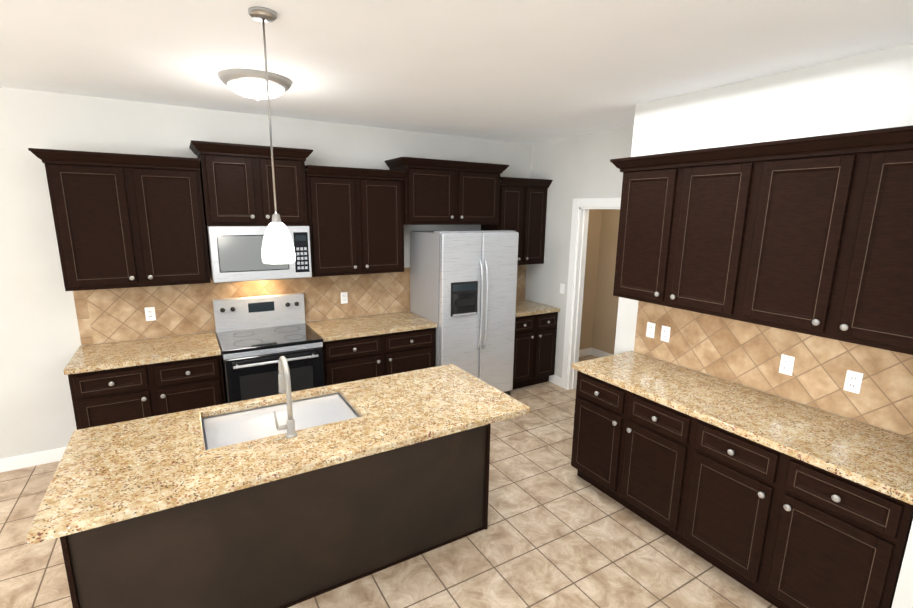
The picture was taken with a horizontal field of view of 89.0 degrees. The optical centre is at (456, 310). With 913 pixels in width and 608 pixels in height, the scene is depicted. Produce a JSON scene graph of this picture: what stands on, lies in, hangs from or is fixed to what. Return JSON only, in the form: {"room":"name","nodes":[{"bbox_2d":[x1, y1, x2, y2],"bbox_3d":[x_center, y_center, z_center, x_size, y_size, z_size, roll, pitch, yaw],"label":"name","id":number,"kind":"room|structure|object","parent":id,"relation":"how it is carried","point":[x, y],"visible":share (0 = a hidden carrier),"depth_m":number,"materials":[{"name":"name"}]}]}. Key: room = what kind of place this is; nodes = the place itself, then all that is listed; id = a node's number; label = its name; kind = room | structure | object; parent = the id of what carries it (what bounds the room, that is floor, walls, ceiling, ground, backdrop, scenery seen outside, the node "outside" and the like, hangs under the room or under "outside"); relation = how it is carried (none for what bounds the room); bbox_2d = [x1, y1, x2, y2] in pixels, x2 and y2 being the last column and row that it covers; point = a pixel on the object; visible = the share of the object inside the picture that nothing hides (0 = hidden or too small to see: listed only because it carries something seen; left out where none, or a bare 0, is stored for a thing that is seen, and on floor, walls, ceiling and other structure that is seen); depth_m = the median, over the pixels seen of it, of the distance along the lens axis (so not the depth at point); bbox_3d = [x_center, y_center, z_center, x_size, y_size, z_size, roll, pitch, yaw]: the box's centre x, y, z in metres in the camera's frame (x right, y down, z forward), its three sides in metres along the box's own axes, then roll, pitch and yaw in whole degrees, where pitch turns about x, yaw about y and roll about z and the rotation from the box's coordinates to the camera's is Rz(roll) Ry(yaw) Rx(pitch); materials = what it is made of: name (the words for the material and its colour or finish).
{"room":"kitchen","nodes":[
{"label":"kitchen","id":0,"kind":"room"},
{"bbox_2d":[0,87,602,458],"bbox_3d":[-2.295,-0.268,3.979,9.720,2.760,0.140,-6,14,-30],"label":"wall","id":1,"kind":"structure","parent":0,"point":[40,342],"depth_m":3.53,"materials":[{"name":"paint"}]},
{"bbox_2d":[0,447,65,472],"bbox_3d":[-4.696,1.312,2.776,4.085,0.105,0.014,-6,14,-30],"label":"baseboard","id":2,"kind":"structure","parent":1,"relation":"attached to","point":[29,460],"depth_m":3.59,"materials":[{"name":"white wood"}]},
{"bbox_2d":[28,148,210,290],"bbox_3d":[-2.437,-0.659,3.483,0.964,0.947,0.398,-6,14,-30],"label":"upper cabinet","id":3,"kind":"object","parent":1,"relation":"attached to","point":[127,220],"visible":1,"depth_m":3.35,"materials":[{"name":"brown wood"}]},
{"bbox_2d":[189,140,312,225],"bbox_3d":[-1.671,-1.017,3.850,0.877,0.619,0.433,-6,14,-30],"label":"upper cabinet","id":4,"kind":"object","parent":1,"relation":"attached to","point":[237,184],"visible":1,"depth_m":3.69,"materials":[{"name":"brown wood"}]},
{"bbox_2d":[205,225,311,282],"bbox_3d":[-1.678,-0.497,3.960,0.757,0.444,0.432,-6,14,-30],"label":"over-the-range microwave","id":5,"kind":"object","parent":4,"relation":"attached to","point":[234,253],"visible":0.94,"depth_m":3.73,"materials":[{"name":"grey metal"}]},
{"bbox_2d":[73,265,525,344],"bbox_3d":[-1.029,-0.172,4.675,4.396,0.483,0.018,-6,14,-30],"label":"backsplash","id":6,"kind":"structure","parent":1,"relation":"attached to","point":[116,315],"depth_m":4.01,"materials":[{"name":"tile"}]},
{"bbox_2d":[305,165,406,276],"bbox_3d":[-0.957,-0.822,4.346,0.900,0.947,0.398,-6,14,-30],"label":"upper cabinet","id":7,"kind":"object","parent":1,"relation":"attached to","point":[355,216],"visible":1,"depth_m":4.21,"materials":[{"name":"brown wood"}]},
{"bbox_2d":[385,157,508,224],"bbox_3d":[-0.084,-1.195,4.774,1.207,0.612,0.433,-6,14,-30],"label":"upper cabinet","id":8,"kind":"object","parent":1,"relation":"attached to","point":[442,192],"visible":0.98,"depth_m":4.60,"materials":[{"name":"brown wood"}]},
{"bbox_2d":[481,177,552,264],"bbox_3d":[0.674,-1.002,5.297,0.686,0.947,0.398,-6,14,-30],"label":"upper cabinet","id":9,"kind":"object","parent":1,"relation":"attached to","point":[522,207],"visible":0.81,"depth_m":5.19,"materials":[{"name":"brown wood"}]},
{"bbox_2d":[579,348,591,356],"bbox_3d":[1.430,0.638,6.347,1.110,0.105,0.014,-6,14,-30],"label":"baseboard","id":10,"kind":"structure","parent":1,"relation":"attached to","point":[583,352],"depth_m":6.57,"materials":[{"name":"white wood"}]},
{"bbox_2d":[0,355,776,607],"bbox_3d":[-0.140,1.656,1.924,11.000,0.100,10.000,-6,14,-30],"label":"floor","id":11,"kind":"structure","parent":0,"point":[559,532],"depth_m":2.72,"materials":[{"name":"tile"}]},
{"bbox_2d":[60,500,225,607],"bbox_3d":[-1.481,1.082,2.259,0.514,0.850,0.659,-6,14,-30],"label":"base cabinet","id":12,"kind":"object","parent":11,"relation":"on","point":[171,559],"depth_m":1.99,"materials":[{"name":"brown wood"}]},
{"bbox_2d":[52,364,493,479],"bbox_3d":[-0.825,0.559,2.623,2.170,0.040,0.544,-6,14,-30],"label":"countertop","id":13,"kind":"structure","parent":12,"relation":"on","point":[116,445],"depth_m":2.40,"materials":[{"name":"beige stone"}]},
{"bbox_2d":[26,388,529,544],"bbox_3d":[-0.600,0.640,2.252,2.170,0.040,0.355,-6,14,-30],"label":"countertop","id":14,"kind":"structure","parent":12,"relation":"on","point":[77,505],"depth_m":2.03,"materials":[{"name":"beige stone"}]},
{"bbox_2d":[202,392,357,447],"bbox_3d":[-0.945,0.686,2.543,0.800,0.202,0.511,-6,14,-30],"label":"sink","id":15,"kind":"object","parent":14,"relation":"in","point":[243,423],"depth_m":2.56,"materials":[{"name":"white ceramic"}]},
{"bbox_2d":[63,332,225,429],"bbox_3d":[-2.370,0.738,3.675,0.939,0.915,0.658,-6,14,-30],"label":"base cabinet","id":16,"kind":"object","parent":11,"relation":"on","point":[116,382],"visible":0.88,"depth_m":3.40,"materials":[{"name":"brown wood"}]},
{"bbox_2d":[213,293,323,402],"bbox_3d":[-1.605,0.526,4.028,0.761,1.205,0.749,-6,14,-30],"label":"range","id":17,"kind":"object","parent":11,"relation":"on","point":[258,337],"visible":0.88,"depth_m":3.87,"materials":[{"name":"silver metal"}]},
{"bbox_2d":[214,468,333,607],"bbox_3d":[-1.047,1.034,2.512,0.496,0.850,0.659,-6,14,-30],"label":"base cabinet","id":18,"kind":"object","parent":11,"relation":"on","point":[287,498],"depth_m":2.27,"materials":[{"name":"brown wood"}]},
{"bbox_2d":[305,311,436,385],"bbox_3d":[-0.826,0.569,4.575,1.109,0.915,0.658,-6,14,-30],"label":"base cabinet","id":19,"kind":"object","parent":11,"relation":"on","point":[363,347],"visible":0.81,"depth_m":4.30,"materials":[{"name":"brown wood"}]},
{"bbox_2d":[326,444,417,588],"bbox_3d":[-0.620,0.987,2.761,0.497,0.850,0.659,-6,14,-30],"label":"base cabinet","id":20,"kind":"object","parent":11,"relation":"on","point":[374,500],"depth_m":2.52,"materials":[{"name":"brown wood"}]},
{"bbox_2d":[418,424,490,555],"bbox_3d":[-0.185,0.939,3.014,0.514,0.850,0.659,-6,14,-30],"label":"base cabinet","id":21,"kind":"object","parent":11,"relation":"on","point":[453,471],"depth_m":2.77,"materials":[{"name":"brown wood"}]},
{"bbox_2d":[410,230,518,394],"bbox_3d":[0.081,0.059,4.922,0.890,1.792,0.771,-6,14,-30],"label":"fridge","id":22,"kind":"object","parent":11,"relation":"on","point":[463,285],"visible":0.81,"depth_m":4.60,"materials":[{"name":"grey metal"}]},
{"bbox_2d":[512,299,559,389],"bbox_3d":[0.726,0.398,5.481,0.676,0.915,0.658,-6,14,-30],"label":"base cabinet","id":23,"kind":"object","parent":11,"relation":"on","point":[535,341],"visible":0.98,"depth_m":5.25,"materials":[{"name":"brown wood"}]},
{"bbox_2d":[571,371,622,499],"bbox_3d":[1.238,0.863,3.406,0.627,0.876,0.455,-6,14,-30],"label":"base cabinet","id":24,"kind":"object","parent":11,"relation":"on","point":[598,405],"depth_m":3.25,"materials":[{"name":"brown wood"}]},
{"bbox_2d":[615,391,690,539],"bbox_3d":[1.470,0.946,3.023,0.627,0.876,0.456,-6,14,-30],"label":"base cabinet","id":25,"kind":"object","parent":11,"relation":"on","point":[652,437],"depth_m":2.88,"materials":[{"name":"brown wood"}]},
{"bbox_2d":[675,419,778,592],"bbox_3d":[1.703,1.030,2.641,0.627,0.876,0.454,-6,14,-30],"label":"base cabinet","id":26,"kind":"object","parent":11,"relation":"on","point":[729,480],"depth_m":2.49,"materials":[{"name":"brown wood"}]},
{"bbox_2d":[755,455,912,607],"bbox_3d":[1.935,1.114,2.258,0.627,0.876,0.456,-6,14,-30],"label":"base cabinet","id":27,"kind":"object","parent":11,"relation":"on","point":[777,501],"depth_m":2.09,"materials":[{"name":"brown wood"}]},
{"bbox_2d":[571,351,912,506],"bbox_3d":[1.579,0.539,2.740,0.647,0.040,1.852,-6,14,-30],"label":"countertop","id":28,"kind":"structure","parent":27,"relation":"on","point":[875,458],"depth_m":2.44,"materials":[{"name":"beige stone"}]},
{"bbox_2d":[0,0,912,143],"bbox_3d":[-0.104,-1.142,1.333,11.000,0.100,10.000,-6,14,-30],"label":"ceiling","id":29,"kind":"structure","parent":0,"point":[528,71],"depth_m":2.35,"materials":[{"name":"paint"}]},
{"bbox_2d":[219,69,290,100],"bbox_3d":[-1.243,-1.371,2.892,0.410,0.126,0.410,-6,14,-30],"label":"ceiling light","id":30,"kind":"object","parent":29,"relation":"attached to","point":[248,83],"visible":0.92,"depth_m":2.77,"materials":[{"name":"white glass"}]},
{"bbox_2d":[248,7,294,263],"bbox_3d":[-0.800,-0.719,2.009,0.144,1.024,0.144,-6,14,-30],"label":"pendant lamp","id":31,"kind":"object","parent":29,"relation":"hanging from","point":[277,246],"visible":1,"depth_m":2.04,"materials":[{"name":"white glass"}]},
{"bbox_2d":[525,126,633,377],"bbox_3d":[1.425,-0.420,4.931,0.120,2.760,2.000,-6,14,-30],"label":"wall","id":32,"kind":"structure","parent":0,"point":[579,167],"depth_m":5.12,"materials":[{"name":"paint"}]},
{"bbox_2d":[549,375,561,386],"bbox_3d":[1.030,0.770,5.698,0.014,0.105,0.747,-6,14,-30],"label":"baseboard","id":33,"kind":"structure","parent":32,"relation":"attached to","point":[557,380],"depth_m":5.46,"materials":[{"name":"white wood"}]},
{"bbox_2d":[560,283,564,293],"bbox_3d":[1.190,-0.243,5.238,0.008,0.114,0.070,-6,14,-30],"label":"switch plate","id":34,"kind":"object","parent":32,"relation":"attached to","point":[562,287],"visible":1,"depth_m":5.23,"materials":[{"name":"white plastic"}]},
{"bbox_2d":[561,198,620,389],"bbox_3d":[1.545,-0.065,4.792,0.156,2.125,0.993,-6,14,-30],"label":"door frame","id":35,"kind":"structure","parent":32,"relation":"attached to","point":[578,246],"depth_m":5.08,"materials":[{"name":"white wood"}]},
{"bbox_2d":[591,209,619,354],"bbox_3d":[2.670,-0.485,5.316,0.140,2.760,2.600,-6,14,-30],"label":"wall","id":36,"kind":"structure","parent":0,"point":[599,315],"depth_m":6.29,"materials":[{"name":"paint"}]},
{"bbox_2d":[591,348,612,357],"bbox_3d":[2.577,0.817,5.568,0.014,0.105,2.560,-6,14,-30],"label":"baseboard","id":37,"kind":"structure","parent":36,"relation":"attached to","point":[595,352],"depth_m":6.51,"materials":[{"name":"white wood"}]},
{"bbox_2d":[614,103,697,362],"bbox_3d":[1.647,-0.204,3.922,0.790,2.760,0.002,-6,14,-30],"label":"wall","id":38,"kind":"structure","parent":0,"point":[656,130],"depth_m":3.35,"materials":[{"name":"paint"}]},
{"bbox_2d":[672,83,733,369],"bbox_3d":[2.996,-0.202,3.992,3.180,2.760,0.150,-6,14,-30],"label":"wall","id":39,"kind":"structure","parent":0,"point":[715,115],"depth_m":2.95,"materials":[{"name":"paint"}]},
{"bbox_2d":[613,161,677,304],"bbox_3d":[1.386,-0.508,3.177,0.342,0.875,0.445,-6,14,-30],"label":"upper cabinet","id":40,"kind":"object","parent":39,"relation":"attached to","point":[647,195],"depth_m":3.09,"materials":[{"name":"brown wood"}]},
{"bbox_2d":[698,43,912,437],"bbox_3d":[2.343,0.047,2.775,0.790,2.760,1.320,-6,14,-30],"label":"wall","id":41,"kind":"structure","parent":0,"point":[869,91],"depth_m":2.44,"materials":[{"name":"paint"}]},
{"bbox_2d":[662,157,753,318],"bbox_3d":[1.613,-0.426,2.803,0.342,0.875,0.445,-6,14,-30],"label":"upper cabinet","id":42,"kind":"object","parent":41,"relation":"attached to","point":[708,219],"depth_m":2.72,"materials":[{"name":"brown wood"}]},
{"bbox_2d":[634,301,912,437],"bbox_3d":[1.862,0.260,2.836,0.018,0.471,1.826,-6,14,-30],"label":"backsplash","id":43,"kind":"structure","parent":41,"relation":"attached to","point":[872,386],"depth_m":2.71,"materials":[{"name":"tile"}]},
{"bbox_2d":[730,141,912,354],"bbox_3d":[1.954,-0.303,2.243,0.342,0.875,0.890,-6,14,-30],"label":"upper cabinet","id":44,"kind":"object","parent":41,"relation":"attached to","point":[813,235],"depth_m":2.20,"materials":[{"name":"brown wood"}]},
{"bbox_2d":[891,521,912,607],"bbox_3d":[2.881,0.397,1.151,1.320,2.760,2.081,-6,14,-30],"label":"wall","id":45,"kind":"structure","parent":0,"point":[903,596],"depth_m":1.84,"materials":[{"name":"paint"}]}
]}

